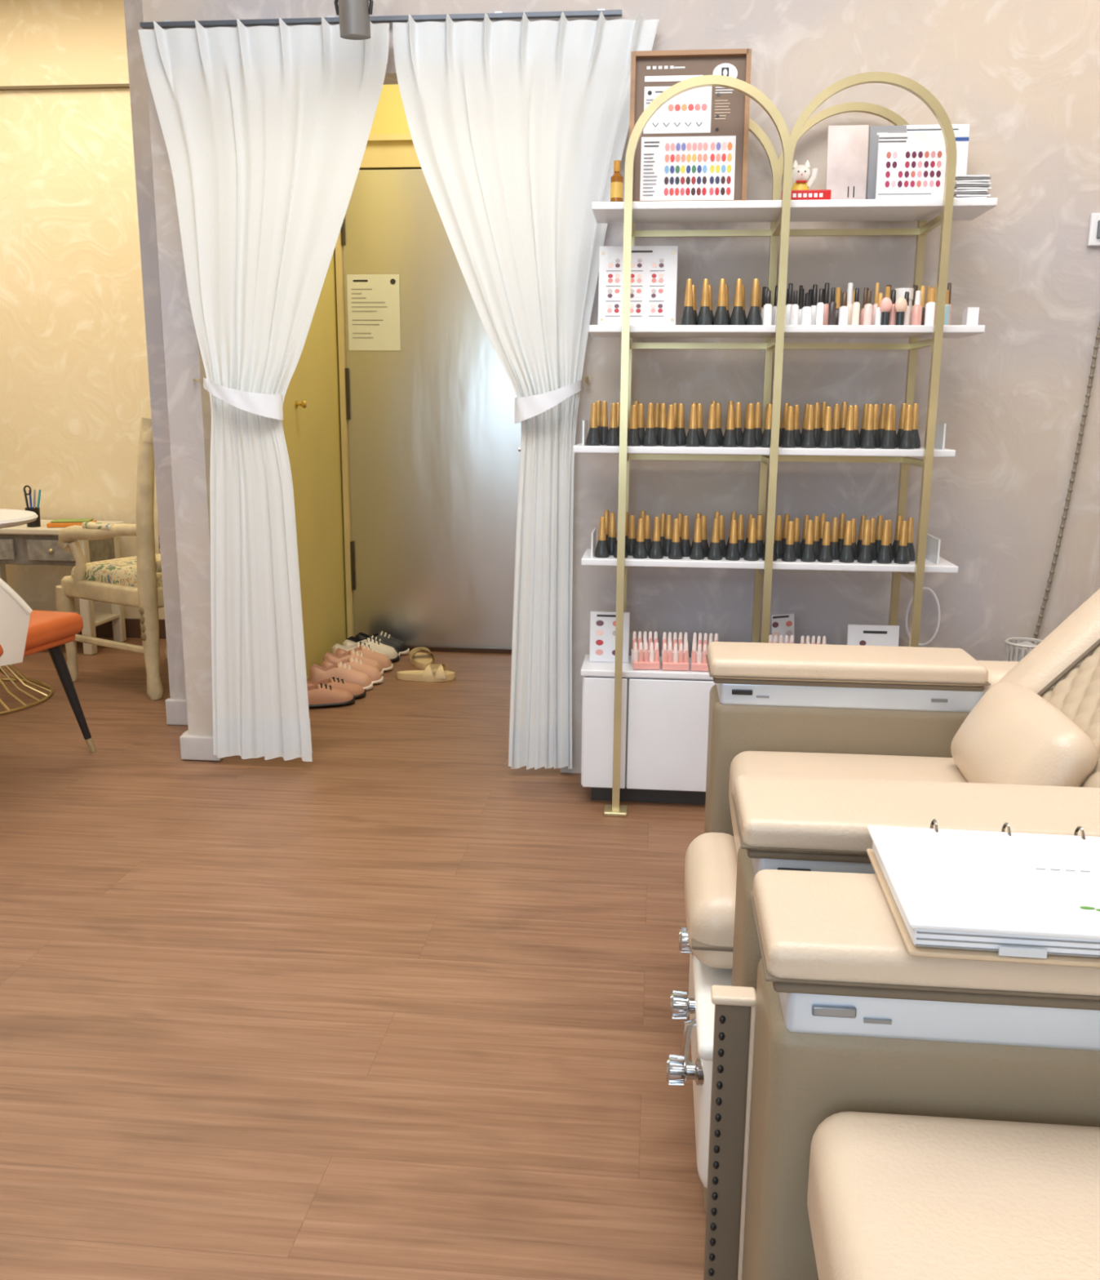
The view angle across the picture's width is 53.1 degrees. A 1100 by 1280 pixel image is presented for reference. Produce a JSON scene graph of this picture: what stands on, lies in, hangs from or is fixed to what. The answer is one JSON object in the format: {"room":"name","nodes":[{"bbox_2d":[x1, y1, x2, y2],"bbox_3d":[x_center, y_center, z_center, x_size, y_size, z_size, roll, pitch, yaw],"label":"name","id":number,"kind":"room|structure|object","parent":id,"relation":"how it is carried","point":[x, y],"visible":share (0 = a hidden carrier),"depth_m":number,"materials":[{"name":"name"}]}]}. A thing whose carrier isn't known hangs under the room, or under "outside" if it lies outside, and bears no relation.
{"room":"salon","nodes":[
{"label":"salon","id":0,"kind":"room"},
{"bbox_2d":[0,0,410,619],"bbox_3d":[-1.533,-1.521,5.418,3.650,3.100,0.120,2,12,5],"label":"wall","id":1,"kind":"structure","parent":0,"point":[75,393],"depth_m":5.40,"materials":[{"name":"yellow paint"}]},
{"bbox_2d":[0,83,129,90],"bbox_3d":[-2.212,-2.614,5.198,2.260,0.012,0.030,2,12,5],"label":"trim","id":2,"kind":"structure","parent":1,"relation":"attached to","point":[113,85],"depth_m":5.20,"materials":[{"name":"brown wood"}]},
{"bbox_2d":[76,617,166,639],"bbox_3d":[-2.230,-0.063,5.748,2.260,0.100,0.016,2,12,5],"label":"baseboard","id":3,"kind":"structure","parent":1,"relation":"attached to","point":[132,626],"depth_m":5.74,"materials":[{"name":"brown wood"}]},
{"bbox_2d":[335,133,521,653],"bbox_3d":[-0.450,-1.120,5.246,1.111,2.402,0.131,2,12,5],"label":"door","id":4,"kind":"structure","parent":1,"relation":"in","point":[431,438],"depth_m":5.29,"materials":[{"name":"metal"}]},
{"bbox_2d":[346,274,400,350],"bbox_3d":[-0.831,-1.543,5.187,0.250,0.345,0.004,2,12,5],"label":"paper notice","id":5,"kind":"object","parent":4,"relation":"attached to","point":[373,300],"visible":1,"depth_m":5.18,"materials":[{"name":"beige paper"}]},
{"bbox_2d":[282,247,347,679],"bbox_3d":[-1.079,-1.373,4.737,0.130,3.100,1.420,2,12,5],"label":"door","id":6,"kind":"structure","parent":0,"point":[311,422],"depth_m":5.01,"materials":[{"name":"yellow paint"}]},
{"bbox_2d":[0,636,706,1279],"bbox_3d":[-0.832,0.829,2.082,5.900,0.100,7.650,2,12,5],"label":"floor","id":7,"kind":"structure","parent":0,"point":[393,1002],"depth_m":2.27,"materials":[{"name":"brown wood"}]},
{"bbox_2d":[0,508,53,715],"bbox_3d":[-2.402,-0.123,4.436,0.676,0.755,0.676,2,12,5],"label":"round cafe table","id":8,"kind":"object","parent":7,"relation":"on","point":[8,517],"visible":0.97,"depth_m":4.47,"materials":[{"name":"white paint"}]},
{"bbox_2d":[0,577,96,751],"bbox_3d":[-1.914,0.010,3.568,0.660,0.874,0.638,2,12,5],"label":"dining chair","id":9,"kind":"object","parent":7,"relation":"on","point":[24,631],"visible":1,"depth_m":3.58,"materials":[{"name":"orange leather"}]},
{"bbox_2d":[0,520,126,655],"bbox_3d":[-2.532,-0.270,5.472,0.720,0.615,0.407,2,12,5],"label":"side table","id":10,"kind":"object","parent":7,"relation":"on","point":[22,544],"visible":0.53,"depth_m":5.28,"materials":[{"name":"beige wood"}]},
{"bbox_2d":[23,484,40,527],"bbox_3d":[-2.480,-0.642,5.269,0.069,0.197,0.068,2,12,5],"label":"pen holder","id":11,"kind":"object","parent":10,"relation":"on","point":[37,522],"visible":0.9,"depth_m":5.26,"materials":[{"name":"black plastic"}]},
{"bbox_2d":[46,518,96,527],"bbox_3d":[-2.316,-0.568,5.329,0.200,0.027,0.140,-2,12,-11],"label":"magazine","id":12,"kind":"object","parent":10,"relation":"on","point":[58,522],"visible":0.77,"depth_m":5.28,"materials":[{"name":"orange paper"}]},
{"bbox_2d":[55,417,167,700],"bbox_3d":[-1.703,-0.421,4.798,0.691,1.212,0.655,8,14,31],"label":"carved armchair","id":13,"kind":"object","parent":7,"relation":"on","point":[135,581],"visible":0.44,"depth_m":4.52,"materials":[{"name":"wood"}]},
{"bbox_2d":[306,676,366,707],"bbox_3d":[-0.916,0.210,4.524,0.334,0.095,0.202,-4,13,-19],"label":"shoes","id":14,"kind":"object","parent":7,"relation":"on","point":[332,691],"visible":0.8,"depth_m":4.47,"materials":[{"name":"pink leather"}]},
{"bbox_2d":[309,656,383,689],"bbox_3d":[-0.882,0.143,4.764,0.323,0.126,0.209,-2,12,-13],"label":"shoes","id":15,"kind":"object","parent":7,"relation":"on","point":[352,670],"visible":0.75,"depth_m":4.71,"materials":[{"name":"pink leather"}]},
{"bbox_2d":[323,644,393,675],"bbox_3d":[-0.869,0.094,4.988,0.334,0.130,0.202,-4,13,-19],"label":"shoes","id":16,"kind":"object","parent":7,"relation":"on","point":[382,662],"visible":0.57,"depth_m":4.97,"materials":[{"name":"pink leather"}]},
{"bbox_2d":[332,636,399,662],"bbox_3d":[-0.870,0.056,5.185,0.322,0.123,0.210,-2,12,-12],"label":"shoes","id":17,"kind":"object","parent":7,"relation":"on","point":[348,645],"visible":0.35,"depth_m":5.21,"materials":[{"name":"white leather"}]},
{"bbox_2d":[346,631,409,659],"bbox_3d":[-0.842,0.023,5.362,0.290,0.115,0.222,2,12,5],"label":"shoes","id":18,"kind":"object","parent":7,"relation":"on","point":[401,647],"visible":0.43,"depth_m":5.37,"materials":[{"name":"black leather"}]},
{"bbox_2d":[396,647,456,682],"bbox_3d":[-0.614,0.110,5.071,0.249,0.068,0.498,-4,13,-21],"label":"slippers","id":19,"kind":"object","parent":7,"relation":"on","point":[431,672],"visible":1,"depth_m":4.92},
{"bbox_2d":[580,654,715,804],"bbox_3d":[0.632,0.292,3.385,1.070,0.430,0.222,2,12,5],"label":"storage cabinet","id":20,"kind":"object","parent":7,"relation":"on","point":[664,717],"visible":0.42,"depth_m":3.31,"materials":[{"name":"white paint"}]},
{"bbox_2d":[589,611,630,662],"bbox_3d":[0.183,-0.009,3.377,0.120,0.154,0.020,2,12,5],"label":"card","id":21,"kind":"object","parent":20,"relation":"on","point":[602,624],"visible":0.85,"depth_m":3.38,"materials":[{"name":"white paper"}]},
{"bbox_2d":[631,631,826,671],"bbox_3d":[0.535,0.036,3.291,0.584,0.104,0.086,2,12,5],"label":"display","id":22,"kind":"object","parent":20,"relation":"on","point":[642,658],"visible":0.54,"depth_m":3.29,"materials":[{"name":"plastic"}]},
{"bbox_2d":[772,613,794,643],"bbox_3d":[0.716,-0.004,3.385,0.082,0.150,0.020,-5,13,-23],"label":"card","id":23,"kind":"object","parent":20,"relation":"on","point":[782,624],"visible":0.51,"depth_m":3.38,"materials":[{"name":"white paper"}]},
{"bbox_2d":[847,624,899,646],"bbox_3d":[0.969,0.022,3.304,0.150,0.135,0.018,2,12,5],"label":"card","id":24,"kind":"object","parent":20,"relation":"on","point":[858,634],"visible":0.38,"depth_m":3.30,"materials":[{"name":"white paper"}]},
{"bbox_2d":[573,71,998,817],"bbox_3d":[0.631,-0.499,3.215,1.114,2.048,0.360,2,12,5],"label":"display shelf","id":25,"kind":"object","parent":7,"relation":"on","point":[942,211],"visible":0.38,"depth_m":3.08,"materials":[{"name":"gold metal"}]},
{"bbox_2d":[610,160,623,201],"bbox_3d":[0.184,-1.257,3.022,0.034,0.113,0.034,2,12,5],"label":"bottle","id":26,"kind":"object","parent":25,"relation":"on","point":[617,179],"visible":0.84,"depth_m":3.01,"materials":[{"name":"orange glass"}]},
{"bbox_2d":[598,245,678,324],"bbox_3d":[0.250,-1.007,3.134,0.222,0.224,0.030,2,12,5],"label":"card","id":27,"kind":"object","parent":25,"relation":"on","point":[654,268],"visible":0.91,"depth_m":3.13,"materials":[{"name":"white paper"}]},
{"bbox_2d":[629,48,751,201],"bbox_3d":[0.384,-1.412,3.044,0.327,0.412,0.073,2,12,5],"label":"frame","id":28,"kind":"object","parent":25,"relation":"on","point":[695,147],"visible":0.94,"depth_m":3.04,"materials":[{"name":"brown wood"}]},
{"bbox_2d":[680,278,762,324],"bbox_3d":[0.491,-0.952,3.118,0.243,0.128,0.124,2,12,5],"label":"bottles","id":29,"kind":"object","parent":25,"relation":"on","point":[690,316],"visible":0.81,"depth_m":3.07,"materials":[{"name":"black glass"}]},
{"bbox_2d":[582,400,946,448],"bbox_3d":[0.605,-0.625,3.180,1.012,0.128,0.181,2,12,5],"label":"bottles","id":30,"kind":"object","parent":25,"relation":"on","point":[818,429],"visible":0.9,"depth_m":3.14,"materials":[{"name":"black glass"}]},
{"bbox_2d":[591,510,941,564],"bbox_3d":[0.622,-0.308,3.246,0.992,0.128,0.181,2,12,5],"label":"bottles","id":31,"kind":"object","parent":25,"relation":"on","point":[816,543],"visible":0.95,"depth_m":3.21,"materials":[{"name":"black glass"}]},
{"bbox_2d":[791,160,818,190],"bbox_3d":[0.692,-1.249,3.001,0.073,0.114,0.062,2,12,5],"label":"cat figurine","id":32,"kind":"object","parent":25,"relation":"on","point":[802,174],"visible":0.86,"depth_m":2.99,"materials":[{"name":"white ceramic"}]},
{"bbox_2d":[781,189,831,199],"bbox_3d":[0.688,-1.194,2.954,0.130,0.026,0.012,2,12,5],"label":"welcome sign","id":33,"kind":"object","parent":25,"relation":"on","point":[807,194],"visible":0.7,"depth_m":2.95,"materials":[{"name":"red plastic"}]},
{"bbox_2d":[825,124,869,199],"bbox_3d":[0.828,-1.319,3.072,0.110,0.225,0.039,2,12,5],"label":"booklet","id":34,"kind":"object","parent":25,"relation":"on","point":[847,144],"visible":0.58,"depth_m":3.06,"materials":[{"name":"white paper"}]},
{"bbox_2d":[760,282,979,324],"bbox_3d":[0.887,-0.937,3.075,0.583,0.122,0.181,2,12,5],"label":"products","id":35,"kind":"object","parent":25,"relation":"on","point":[904,305],"visible":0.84,"depth_m":3.03,"materials":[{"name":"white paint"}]},
{"bbox_2d":[866,124,906,199],"bbox_3d":[0.939,-1.318,3.071,0.100,0.224,0.037,2,12,5],"label":"booklet","id":36,"kind":"object","parent":25,"relation":"on","point":[874,131],"visible":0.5,"depth_m":3.07,"materials":[{"name":"white paper"}]},
{"bbox_2d":[875,132,946,199],"bbox_3d":[0.980,-1.274,2.967,0.190,0.180,0.019,2,12,5],"label":"chart","id":37,"kind":"object","parent":25,"relation":"on","point":[911,165],"visible":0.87,"depth_m":2.96,"materials":[{"name":"white paper"}]},
{"bbox_2d":[906,124,969,174],"bbox_3d":[1.075,-1.323,3.083,0.180,0.230,0.023,2,12,5],"label":"chart","id":38,"kind":"object","parent":25,"relation":"on","point":[962,131],"visible":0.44,"depth_m":3.07,"materials":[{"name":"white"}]},
{"bbox_2d":[954,174,991,198],"bbox_3d":[1.137,-1.223,3.001,0.102,0.067,0.116,2,12,5],"label":"paper stack","id":39,"kind":"object","parent":25,"relation":"on","point":[966,186],"visible":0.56,"depth_m":2.95,"materials":[{"name":"grey paper"}]},
{"bbox_2d":[666,588,1099,1211],"bbox_3d":[0.821,0.240,1.781,1.241,1.202,1.043,2,12,5],"label":"chair","id":40,"kind":"object","parent":7,"relation":"on","point":[811,747],"visible":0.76,"depth_m":1.87,"materials":[{"name":"beige leather"}]},
{"bbox_2d":[703,869,1099,1279],"bbox_3d":[0.709,0.477,0.661,1.241,1.202,1.072,2,12,5],"label":"chair","id":41,"kind":"object","parent":7,"relation":"on","point":[880,1111],"visible":0.95,"depth_m":1.01,"materials":[{"name":"beige leather"}]},
{"bbox_2d":[866,818,1099,967],"bbox_3d":[0.496,0.240,1.070,0.337,0.041,0.255,2,12,5],"label":"ring binder","id":42,"kind":"object","parent":41,"relation":"on","point":[971,895],"visible":1,"depth_m":1.03,"materials":[{"name":"white paper"}]},
{"bbox_2d":[1004,637,1043,661],"bbox_3d":[1.442,0.255,3.381,0.126,0.514,0.126,2,12,5],"label":"wire basket","id":43,"kind":"object","parent":7,"relation":"on","point":[1019,651],"visible":0.09,"depth_m":3.32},
{"bbox_2d":[333,0,373,39],"bbox_3d":[-0.536,-2.106,2.939,0.109,0.910,0.108,2,12,5],"label":"ceiling spotlight","id":44,"kind":"object","parent":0,"point":[353,15],"depth_m":3.00,"materials":[{"name":"grey metal"}]},
{"bbox_2d":[124,0,1099,773],"bbox_3d":[0.406,-1.123,3.614,3.730,3.100,0.580,2,12,5],"label":"wall","id":45,"kind":"structure","parent":0,"point":[1024,75],"depth_m":3.33,"materials":[{"name":"beige paint"}]},
{"bbox_2d":[164,697,223,760],"bbox_3d":[-1.247,0.315,4.003,0.236,0.100,0.560,-5,13,-24],"label":"baseboard","id":46,"kind":"structure","parent":45,"relation":"attached to","point":[193,746],"depth_m":3.77,"materials":[{"name":"white wood"}]},
{"bbox_2d":[139,8,622,29],"bbox_3d":[-0.509,-1.829,3.240,1.440,0.020,0.035,2,12,5],"label":"rail","id":47,"kind":"object","parent":45,"relation":"attached to","point":[497,15],"visible":0.84,"depth_m":3.22,"materials":[{"name":"silver metal"}]},
{"bbox_2d":[137,16,389,761],"bbox_3d":[-0.852,-0.700,3.446,0.757,2.266,0.116,1,12,2],"label":"curtain","id":48,"kind":"object","parent":47,"relation":"hanging from","point":[266,130],"visible":0.99,"depth_m":3.37,"materials":[{"name":"fabric"}]},
{"bbox_2d":[392,10,659,769],"bbox_3d":[-0.082,-0.677,3.367,0.769,2.266,0.116,2,12,5],"label":"curtain","id":49,"kind":"object","parent":47,"relation":"hanging from","point":[517,128],"visible":0.98,"depth_m":3.27,"materials":[{"name":"fabric"}]},
{"bbox_2d":[585,375,589,382],"bbox_3d":[0.115,-0.802,3.386,0.010,0.022,0.054,2,12,5],"label":"hook","id":50,"kind":"object","parent":45,"relation":"attached to","point":[587,380],"visible":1,"depth_m":3.37,"materials":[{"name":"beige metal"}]},
{"bbox_2d":[905,586,940,645],"bbox_3d":[1.165,-0.073,3.437,0.108,0.188,0.024,2,12,5],"label":"power cable","id":51,"kind":"object","parent":45,"relation":"attached to","point":[924,588],"visible":0.76,"depth_m":3.43,"materials":[{"name":"white plastic"}]},
{"bbox_2d":[1031,322,1099,644],"bbox_3d":[1.562,-0.463,3.322,0.127,1.108,0.020,2,12,5],"label":"hanging cord","id":52,"kind":"object","parent":45,"relation":"hanging from","point":[1096,346],"visible":0.92,"depth_m":3.32,"materials":[{"name":"silver metal"}]},
{"bbox_2d":[1088,213,1099,246],"bbox_3d":[1.602,-1.183,3.171,0.088,0.090,0.023,2,12,5],"label":"wall switch","id":53,"kind":"object","parent":45,"relation":"attached to","point":[1094,238],"depth_m":3.17,"materials":[{"name":"white plastic"}]}
]}

